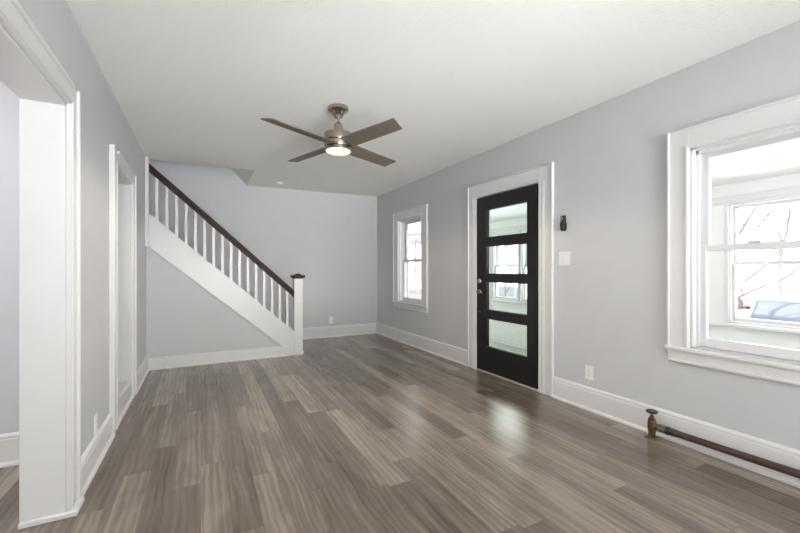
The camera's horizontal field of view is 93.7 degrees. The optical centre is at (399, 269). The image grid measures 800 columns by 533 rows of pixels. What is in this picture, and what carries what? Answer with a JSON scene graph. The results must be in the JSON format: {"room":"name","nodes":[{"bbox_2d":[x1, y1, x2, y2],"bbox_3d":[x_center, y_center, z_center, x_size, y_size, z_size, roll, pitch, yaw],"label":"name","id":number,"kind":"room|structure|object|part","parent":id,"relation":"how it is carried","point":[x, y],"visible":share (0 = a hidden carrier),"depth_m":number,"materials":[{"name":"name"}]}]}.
{"room":"empty living room","nodes":[
{"label":"empty living room","id":0,"kind":"room"},
{"bbox_2d":[0,81,18,433],"bbox_3d":[-3.520,-0.136,1.704,3.165,2.620,0.100,0,0,-28],"label":"wall","id":1,"kind":"structure","parent":0,"point":[9,102],"depth_m":2.26,"materials":[{"name":"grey paint"}]},
{"bbox_2d":[0,431,18,467],"bbox_3d":[-3.489,1.079,1.644,3.165,0.190,0.034,0,0,-28],"label":"baseboard","id":2,"kind":"structure","parent":1,"relation":"attached to","point":[9,442],"depth_m":2.25,"materials":[{"name":"white wood"}]},
{"bbox_2d":[1,0,145,455],"bbox_3d":[-0.785,-0.036,0.083,0.160,2.820,9.780,0,0,-28],"label":"wall","id":3,"kind":"structure","parent":0,"point":[104,123],"depth_m":2.27,"materials":[{"name":"grey paint"}]},
{"bbox_2d":[0,0,84,529],"bbox_3d":[-1.199,0.140,0.922,0.210,2.068,2.110,0,0,-28],"label":"door frame","id":4,"kind":"structure","parent":3,"relation":"attached to","point":[49,127],"depth_m":1.75,"materials":[{"name":"white wood"}]},
{"bbox_3d":[-1.142,-0.844,0.969,0.034,0.100,1.880,0,0,-28],"label":"head casing","id":5,"kind":"part","parent":4,"relation":"part of","materials":[{"name":"white wood"}]},
{"bbox_3d":[-1.660,1.161,1.796,0.210,0.026,0.134,0,0,-28],"label":"shoe molding","id":6,"kind":"part","parent":4,"relation":"part of","materials":[{"name":"white wood"}]},
{"bbox_3d":[-1.605,0.140,1.844,0.034,2.068,0.100,0,0,-28],"label":"casing","id":7,"kind":"part","parent":4,"relation":"part of","materials":[{"name":"white wood"}]},
{"bbox_2d":[94,413,97,435],"bbox_3d":[-1.851,0.942,2.285,0.010,0.116,0.072,0,0,-28],"label":"wall outlet","id":8,"kind":"object","parent":3,"relation":"attached to","point":[96,415],"visible":1,"depth_m":2.27,"materials":[{"name":"white plastic"}]},
{"bbox_2d":[81,356,148,496],"bbox_3d":[-0.715,1.090,0.160,0.034,0.168,9.550,0,0,-28],"label":"baseboard","id":9,"kind":"structure","parent":3,"relation":"attached to","point":[94,454],"depth_m":2.27,"materials":[{"name":"white wood"}]},
{"bbox_2d":[109,144,136,434],"bbox_3d":[-2.551,0.148,2.913,0.709,2.052,1.005,0,0,-28],"label":"door frame","id":10,"kind":"structure","parent":3,"relation":"attached to","point":[122,194],"depth_m":3.36,"materials":[{"name":"white wood"}]},
{"bbox_3d":[-2.056,0.148,2.700,0.034,2.052,0.165,0,0,-28],"label":"casing","id":11,"kind":"part","parent":10,"relation":"part of","materials":[{"name":"white wood"}]},
{"bbox_3d":[-2.569,1.090,2.935,0.697,0.168,0.730,0,0,-28],"label":"raised sill","id":12,"kind":"part","parent":10,"relation":"part of","materials":[{"name":"white wood"}]},
{"bbox_3d":[-2.265,-0.830,3.095,0.034,0.097,0.730,0,0,-28],"label":"head casing","id":13,"kind":"part","parent":10,"relation":"part of","materials":[{"name":"white wood"}]},
{"bbox_3d":[-2.462,0.148,3.467,0.034,2.052,0.110,0,0,-28],"label":"casing","id":14,"kind":"part","parent":10,"relation":"part of","materials":[{"name":"white wood"}]},
{"bbox_2d":[146,247,280,357],"bbox_3d":[-2.240,0.412,4.805,1.675,1.525,0.090,0,0,-28],"label":"wall","id":15,"kind":"structure","parent":0,"point":[183,317],"depth_m":4.55,"materials":[{"name":"grey paint"}]},
{"bbox_2d":[148,346,293,370],"bbox_3d":[-2.204,1.103,4.754,1.692,0.142,0.034,0,0,-28],"label":"baseboard","id":16,"kind":"structure","parent":15,"relation":"attached to","point":[176,361],"depth_m":4.69,"materials":[{"name":"white wood"}]},
{"bbox_2d":[230,168,253,184],"bbox_3d":[-2.354,-2.575,5.336,0.620,2.502,1.055,0,0,-28],"label":"wall","id":17,"kind":"structure","parent":0,"point":[244,175],"depth_m":5.56,"materials":[{"name":"white paint"}]},
{"bbox_2d":[150,160,376,328],"bbox_3d":[-2.945,-1.226,5.705,5.620,5.200,0.150,0,0,-28],"label":"wall","id":18,"kind":"structure","parent":0,"point":[330,239],"depth_m":6.22,"materials":[{"name":"grey paint"}]},
{"bbox_2d":[292,323,375,339],"bbox_3d":[-1.151,1.079,6.548,1.600,0.190,0.034,0,0,-28],"label":"baseboard","id":19,"kind":"structure","parent":18,"relation":"attached to","point":[368,328],"depth_m":6.58,"materials":[{"name":"white wood"}]},
{"bbox_2d":[0,333,799,532],"bbox_3d":[-0.897,1.274,0.682,7.050,0.200,10.945,0,0,-28],"label":"floor","id":20,"kind":"structure","parent":0,"point":[365,433],"depth_m":2.25,"materials":[{"name":"grey wood"}]},
{"bbox_2d":[145,157,304,354],"bbox_3d":[-2.832,-0.060,5.005,2.856,2.469,1.186,0,0,-28],"label":"staircase","id":21,"kind":"structure","parent":20,"relation":"on","point":[158,237],"depth_m":4.70,"materials":[{"name":"white wood"}]},
{"bbox_3d":[-2.943,-0.780,4.369,0.034,1.029,0.165,0,0,-28],"label":"wall post","id":22,"kind":"part","parent":21,"relation":"part of","materials":[{"name":"white wood"}]},
{"bbox_3d":[-2.211,-0.440,4.783,1.677,1.636,0.066,0,0,-28],"label":"handrail","id":23,"kind":"part","parent":21,"relation":"part of","materials":[{"name":"brown wood"}]},
{"bbox_3d":[-1.417,0.643,5.202,0.131,1.062,0.118,0,0,-28],"label":"newel post","id":24,"kind":"part","parent":21,"relation":"part of","materials":[{"name":"white wood"}]},
{"bbox_2d":[644,409,799,478],"bbox_3d":[2.066,1.077,2.015,0.092,0.195,1.436,0,0,-28],"label":"pipe","id":25,"kind":"object","parent":20,"relation":"on","point":[652,426],"visible":1,"depth_m":2.29,"materials":[{"name":"metal"}]},
{"bbox_2d":[66,0,799,196],"bbox_3d":[0.475,-1.416,1.407,3.705,0.321,10.765,0,0,-28],"label":"ceiling","id":26,"kind":"structure","parent":0,"point":[193,81],"depth_m":2.43,"materials":[{"name":"white paint"}]},
{"bbox_2d":[260,103,401,166],"bbox_3d":[-0.501,-1.133,3.049,0.986,0.378,0.986,0,0,-4],"label":"ceiling fan","id":27,"kind":"object","parent":26,"relation":"hanging from","point":[337,141],"visible":1,"depth_m":2.95,"materials":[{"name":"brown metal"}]},
{"bbox_3d":[-0.735,-1.023,2.768,0.136,0.048,0.563,0,0,39],"label":"blade","id":28,"kind":"part","parent":27,"relation":"part of","materials":[{"name":"brown wood"}]},
{"bbox_3d":[-0.783,-1.005,3.282,0.563,0.045,0.136,0,0,39],"label":"blade","id":29,"kind":"part","parent":27,"relation":"part of","materials":[{"name":"brown wood"}]},
{"bbox_3d":[-0.220,-1.021,2.816,0.563,0.052,0.134,0,0,39],"label":"blade","id":30,"kind":"part","parent":27,"relation":"part of","materials":[{"name":"brown wood"}]},
{"bbox_3d":[-0.268,-1.004,3.330,0.134,0.053,0.563,0,0,39],"label":"blade","id":31,"kind":"part","parent":27,"relation":"part of","materials":[{"name":"brown wood"}]},
{"bbox_2d":[490,341,526,355],"bbox_3d":[1.480,1.414,5.870,2.000,0.120,12.200,0,0,-28],"label":"floor","id":32,"kind":"structure","parent":0,"point":[492,343],"depth_m":6.43,"materials":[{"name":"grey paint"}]},
{"bbox_2d":[377,20,799,449],"bbox_3d":[2.140,-0.036,2.286,0.180,2.820,10.945,0,0,-28],"label":"wall","id":33,"kind":"structure","parent":0,"point":[609,157],"depth_m":2.90,"materials":[{"name":"grey paint"}]},
{"bbox_2d":[392,204,428,312],"bbox_3d":[0.225,-0.158,5.889,0.244,1.567,1.089,0,0,-28],"label":"window","id":34,"kind":"structure","parent":33,"relation":"in","point":[402,219],"depth_m":6.12,"materials":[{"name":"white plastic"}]},
{"bbox_3d":[-0.070,-0.208,6.242,0.034,1.465,0.165,0,0,-28],"label":"casing","id":35,"kind":"part","parent":34,"relation":"part of","materials":[{"name":"white wood"}]},
{"bbox_3d":[0.141,-0.871,5.844,0.034,0.140,0.735,0,0,-28],"label":"head casing","id":36,"kind":"part","parent":34,"relation":"part of","materials":[{"name":"white wood"}]},
{"bbox_3d":[0.180,0.533,5.865,0.144,0.022,1.089,0,0,-28],"label":"sill","id":37,"kind":"part","parent":34,"relation":"part of","materials":[{"name":"white wood"}]},
{"bbox_3d":[0.226,0.174,5.889,0.034,0.672,0.703,0,0,-28],"label":"sash","id":38,"kind":"part","parent":34,"relation":"part of","materials":[{"name":"white plastic"}]},
{"bbox_3d":[0.264,-0.455,5.910,0.034,0.665,0.703,0,0,-28],"label":"sash","id":39,"kind":"part","parent":34,"relation":"part of","materials":[{"name":"glass"}]},
{"bbox_3d":[0.351,-0.208,5.446,0.034,1.465,0.165,0,0,-28],"label":"casing","id":40,"kind":"part","parent":34,"relation":"part of","materials":[{"name":"white wood"}]},
{"bbox_2d":[467,162,553,396],"bbox_3d":[1.187,0.092,4.031,0.296,2.163,1.240,0,0,-28],"label":"door","id":41,"kind":"structure","parent":33,"relation":"in","point":[534,371],"depth_m":3.81,"materials":[{"name":"black wood"}]},
{"bbox_3d":[0.865,0.092,4.473,0.034,2.163,0.157,0,0,-28],"label":"casing","id":42,"kind":"part","parent":41,"relation":"part of","materials":[{"name":"white wood"}]},
{"bbox_3d":[1.115,-0.913,4.000,0.034,0.151,0.913,0,0,-28],"label":"head casing","id":43,"kind":"part","parent":41,"relation":"part of","materials":[{"name":"white wood"}]},
{"bbox_3d":[1.367,0.092,3.521,0.034,2.163,0.170,0,0,-28],"label":"casing","id":44,"kind":"part","parent":41,"relation":"part of","materials":[{"name":"white wood"}]},
{"bbox_2d":[560,215,566,230],"bbox_3d":[1.457,-0.414,3.351,0.034,0.139,0.055,0,0,-28],"label":"remote control","id":45,"kind":"object","parent":33,"relation":"attached to","point":[563,225],"visible":1,"depth_m":3.34,"materials":[{"name":"black plastic"}]},
{"bbox_2d":[559,252,570,264],"bbox_3d":[1.468,-0.099,3.351,0.014,0.120,0.122,0,0,-28],"label":"light switch","id":46,"kind":"object","parent":33,"relation":"attached to","point":[564,257],"visible":1,"depth_m":3.34,"materials":[{"name":"white plastic"}]},
{"bbox_2d":[376,323,799,487],"bbox_3d":[2.046,1.078,2.236,0.034,0.192,10.645,0,0,-28],"label":"baseboard","id":47,"kind":"structure","parent":33,"relation":"attached to","point":[626,411],"depth_m":2.70,"materials":[{"name":"white wood"}]},
{"bbox_2d":[585,365,592,380],"bbox_3d":[1.583,0.864,3.138,0.010,0.116,0.072,0,0,-28],"label":"wall outlet","id":48,"kind":"object","parent":33,"relation":"attached to","point":[588,369],"visible":1,"depth_m":3.14,"materials":[{"name":"white plastic"}]},
{"bbox_2d":[664,94,799,385],"bbox_3d":[2.244,-0.158,2.063,0.244,1.567,1.333,0,0,-28],"label":"window","id":49,"kind":"structure","parent":33,"relation":"in","point":[689,245],"depth_m":2.48,"materials":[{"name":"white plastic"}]},
{"bbox_3d":[1.885,-0.208,2.541,0.034,1.465,0.128,0,0,-28],"label":"casing","id":50,"kind":"part","parent":49,"relation":"part of","materials":[{"name":"white wood"}]},
{"bbox_3d":[2.200,0.533,2.040,0.144,0.022,1.333,0,0,-28],"label":"sill","id":51,"kind":"part","parent":49,"relation":"part of","materials":[{"name":"white wood"}]},
{"bbox_3d":[2.160,-0.871,2.019,0.034,0.140,1.053,0,0,-28],"label":"head casing","id":52,"kind":"part","parent":49,"relation":"part of","materials":[{"name":"white wood"}]},
{"bbox_3d":[2.246,0.174,2.064,0.034,0.672,1.021,0,0,-28],"label":"sash","id":53,"kind":"part","parent":49,"relation":"part of","materials":[{"name":"white plastic"}]},
{"bbox_3d":[2.284,-0.455,2.084,0.034,0.665,1.021,0,0,-28],"label":"sash","id":54,"kind":"part","parent":49,"relation":"part of","materials":[{"name":"glass"}]},
{"bbox_2d":[409,173,799,349],"bbox_3d":[2.285,0.564,6.295,0.120,3.380,12.200,0,0,-28],"label":"wall","id":55,"kind":"structure","parent":0,"point":[517,333],"depth_m":4.01,"materials":[{"name":"white paint"}]},
{"bbox_2d":[409,243,414,290],"bbox_3d":[0.294,-0.067,10.056,0.150,1.258,0.710,0,0,-28],"label":"window","id":56,"kind":"structure","parent":55,"relation":"in","point":[413,244],"depth_m":9.74,"materials":[{"name":"white plastic"}]},
{"bbox_2d":[415,243,420,290],"bbox_3d":[0.630,-0.067,9.419,0.150,1.258,0.710,0,0,-28],"label":"window","id":57,"kind":"structure","parent":55,"relation":"in","point":[417,245],"depth_m":9.67,"materials":[{"name":"clear glass"}]},
{"bbox_3d":[0.623,0.227,9.415,0.034,0.626,0.602,0,0,-28],"label":"sash","id":58,"kind":"part","parent":57,"relation":"part of","materials":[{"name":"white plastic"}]},
{"bbox_3d":[0.655,-0.361,9.432,0.034,0.621,0.602,0,0,-28],"label":"sash","id":59,"kind":"part","parent":57,"relation":"part of","materials":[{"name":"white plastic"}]},
{"bbox_2d":[490,233,490,298],"bbox_3d":[1.639,-0.067,7.509,0.150,1.258,0.710,0,0,-28],"label":"window","id":60,"kind":"structure","parent":55,"relation":"in","point":[490,233],"depth_m":7.17,"materials":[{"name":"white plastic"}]},
{"bbox_2d":[491,230,519,301],"bbox_3d":[1.975,-0.067,6.872,0.150,1.258,0.710,0,0,-28],"label":"window","id":61,"kind":"structure","parent":55,"relation":"in","point":[495,265],"depth_m":7.11,"materials":[{"name":"white plastic"}]},
{"bbox_3d":[1.968,0.227,6.868,0.034,0.626,0.602,0,0,-28],"label":"sash","id":62,"kind":"part","parent":61,"relation":"part of","materials":[{"name":"white plastic"}]},
{"bbox_3d":[2.000,-0.361,6.885,0.034,0.621,0.602,0,0,-28],"label":"sash","id":63,"kind":"part","parent":61,"relation":"part of","materials":[{"name":"clear glass"}]},
{"bbox_2d":[490,337,526,348],"bbox_3d":[2.217,1.323,6.259,0.034,0.062,12.200,0,0,-28],"label":"baseboard","id":64,"kind":"structure","parent":55,"relation":"attached to","point":[491,338],"depth_m":6.75,"materials":[{"name":"white wood"}]},
{"bbox_2d":[520,229,526,301],"bbox_3d":[2.311,-0.067,6.235,0.150,1.258,0.710,0,0,-28],"label":"window","id":65,"kind":"structure","parent":55,"relation":"in","point":[523,247],"depth_m":6.48,"materials":[{"name":"white plastic"}]},
{"bbox_3d":[2.304,0.227,6.232,0.034,0.626,0.602,0,0,-28],"label":"sash","id":66,"kind":"part","parent":65,"relation":"part of","materials":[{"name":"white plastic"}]},
{"bbox_2d":[409,186,799,334],"bbox_3d":[2.212,-0.088,6.257,0.045,1.375,12.200,0,0,-28],"label":"trim","id":67,"kind":"structure","parent":55,"relation":"attached to","point":[795,190],"depth_m":3.81,"materials":[{"name":"white wood"}]},
{"bbox_2d":[724,196,799,328],"bbox_3d":[3.656,-0.067,3.689,0.150,1.258,0.710,0,0,-28],"label":"window","id":68,"kind":"structure","parent":55,"relation":"in","point":[731,211],"depth_m":3.93,"materials":[{"name":"white plastic"}]},
{"bbox_3d":[3.649,0.227,3.685,0.034,0.626,0.602,0,0,-28],"label":"sash","id":69,"kind":"part","parent":68,"relation":"part of","materials":[{"name":"white plastic"}]},
{"bbox_3d":[3.680,-0.361,3.702,0.034,0.621,0.602,0,0,-28],"label":"sash","id":70,"kind":"part","parent":68,"relation":"part of","materials":[{"name":"clear glass"}]},
{"bbox_2d":[409,139,799,235],"bbox_3d":[1.591,-1.136,5.929,2.250,0.660,12.500,0,0,-28],"label":"ceiling","id":71,"kind":"structure","parent":0,"point":[780,159],"depth_m":3.55,"materials":[{"name":"white paint"}]},
{"label":"outside","id":72,"kind":"structure","parent":0,"visible":0},
{"bbox_2d":[409,287,749,317],"bbox_3d":[30.588,2.224,33.113,74.980,0.200,150.000,0,0,-28],"label":"ground","id":73,"kind":"structure","parent":72,"point":[743,312],"depth_m":18.57,"materials":[{"name":"white snow"}]},
{"bbox_2d":[409,246,413,286],"bbox_3d":[3.332,-1.926,51.516,8.600,8.100,10.600,0,0,-28],"label":"house","id":74,"kind":"structure","parent":73,"relation":"on","point":[411,249],"depth_m":46.49,"materials":[{"name":"white"}]},
{"bbox_2d":[499,245,517,283],"bbox_3d":[13.505,-2.026,36.532,8.600,8.300,10.600,0,0,-28],"label":"house","id":75,"kind":"structure","parent":73,"relation":"on","point":[507,255],"depth_m":34.59,"materials":[{"name":"beige"}]},
{"bbox_3d":[9.941,0.924,34.651,0.060,2.000,1.000,0,0,-28],"label":"door","id":76,"kind":"part","parent":75,"relation":"part of","materials":[{"name":"black wood"}]},
{"bbox_2d":[499,284,517,297],"bbox_3d":[4.501,1.339,15.035,1.860,1.570,4.523,0,0,-28],"label":"car","id":77,"kind":"object","parent":73,"relation":"on","point":[513,290],"visible":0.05,"depth_m":14.19,"materials":[{"name":"grey paint"}]},
{"bbox_2d":[499,245,517,296],"bbox_3d":[4.416,-0.170,12.531,3.678,4.590,3.060,0,0,-28],"label":"tree","id":78,"kind":"object","parent":73,"relation":"on","point":[505,291],"visible":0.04,"depth_m":12.73,"materials":[{"name":"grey plant"}]},
{"bbox_2d":[737,287,769,308],"bbox_3d":[17.993,1.374,21.607,1.860,1.500,4.523,0,0,-28],"label":"car","id":79,"kind":"object","parent":73,"relation":"on","point":[746,300],"visible":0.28,"depth_m":19.71,"materials":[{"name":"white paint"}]},
{"bbox_2d":[737,222,799,306],"bbox_3d":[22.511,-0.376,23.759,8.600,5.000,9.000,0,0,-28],"label":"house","id":80,"kind":"structure","parent":73,"relation":"on","point":[791,284],"depth_m":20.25,"materials":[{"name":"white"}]},
{"bbox_3d":[20.224,0.174,19.385,0.030,1.300,0.900,0,0,-28],"label":"pane","id":81,"kind":"part","parent":80,"relation":"part of","materials":[{"name":"glass"}]},
{"bbox_2d":[737,203,799,298],"bbox_3d":[6.895,-0.789,6.611,2.837,5.842,3.393,0,0,-28],"label":"tree","id":82,"kind":"object","parent":73,"relation":"on","point":[788,218],"visible":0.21,"depth_m":6.95,"materials":[{"name":"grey plant"}]},
{"bbox_2d":[746,294,799,322],"bbox_3d":[9.396,1.339,6.834,1.860,1.570,4.523,0,0,-28],"label":"car","id":83,"kind":"object","parent":73,"relation":"on","point":[775,307],"visible":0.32,"depth_m":7.97,"materials":[{"name":"blue paint"}]},
{"bbox_3d":[8.495,0.601,7.256,0.040,0.092,2.030,0,0,-28],"label":"roof rail","id":84,"kind":"part","parent":83,"relation":"part of","materials":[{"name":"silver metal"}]},
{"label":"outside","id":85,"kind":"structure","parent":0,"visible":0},
{"bbox_3d":[6.570,2.141,20.432,6.300,0.065,150.000,0,0,-28],"label":"road","id":86,"kind":"object","parent":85,"visible":0},
{"bbox_2d":[777,204,782,295],"bbox_3d":[11.536,-1.851,11.349,0.128,7.950,2.100,0,0,-28],"label":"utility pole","id":87,"kind":"object","parent":86,"relation":"on","point":[780,206],"visible":0.24,"depth_m":11.32,"materials":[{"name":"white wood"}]}
]}

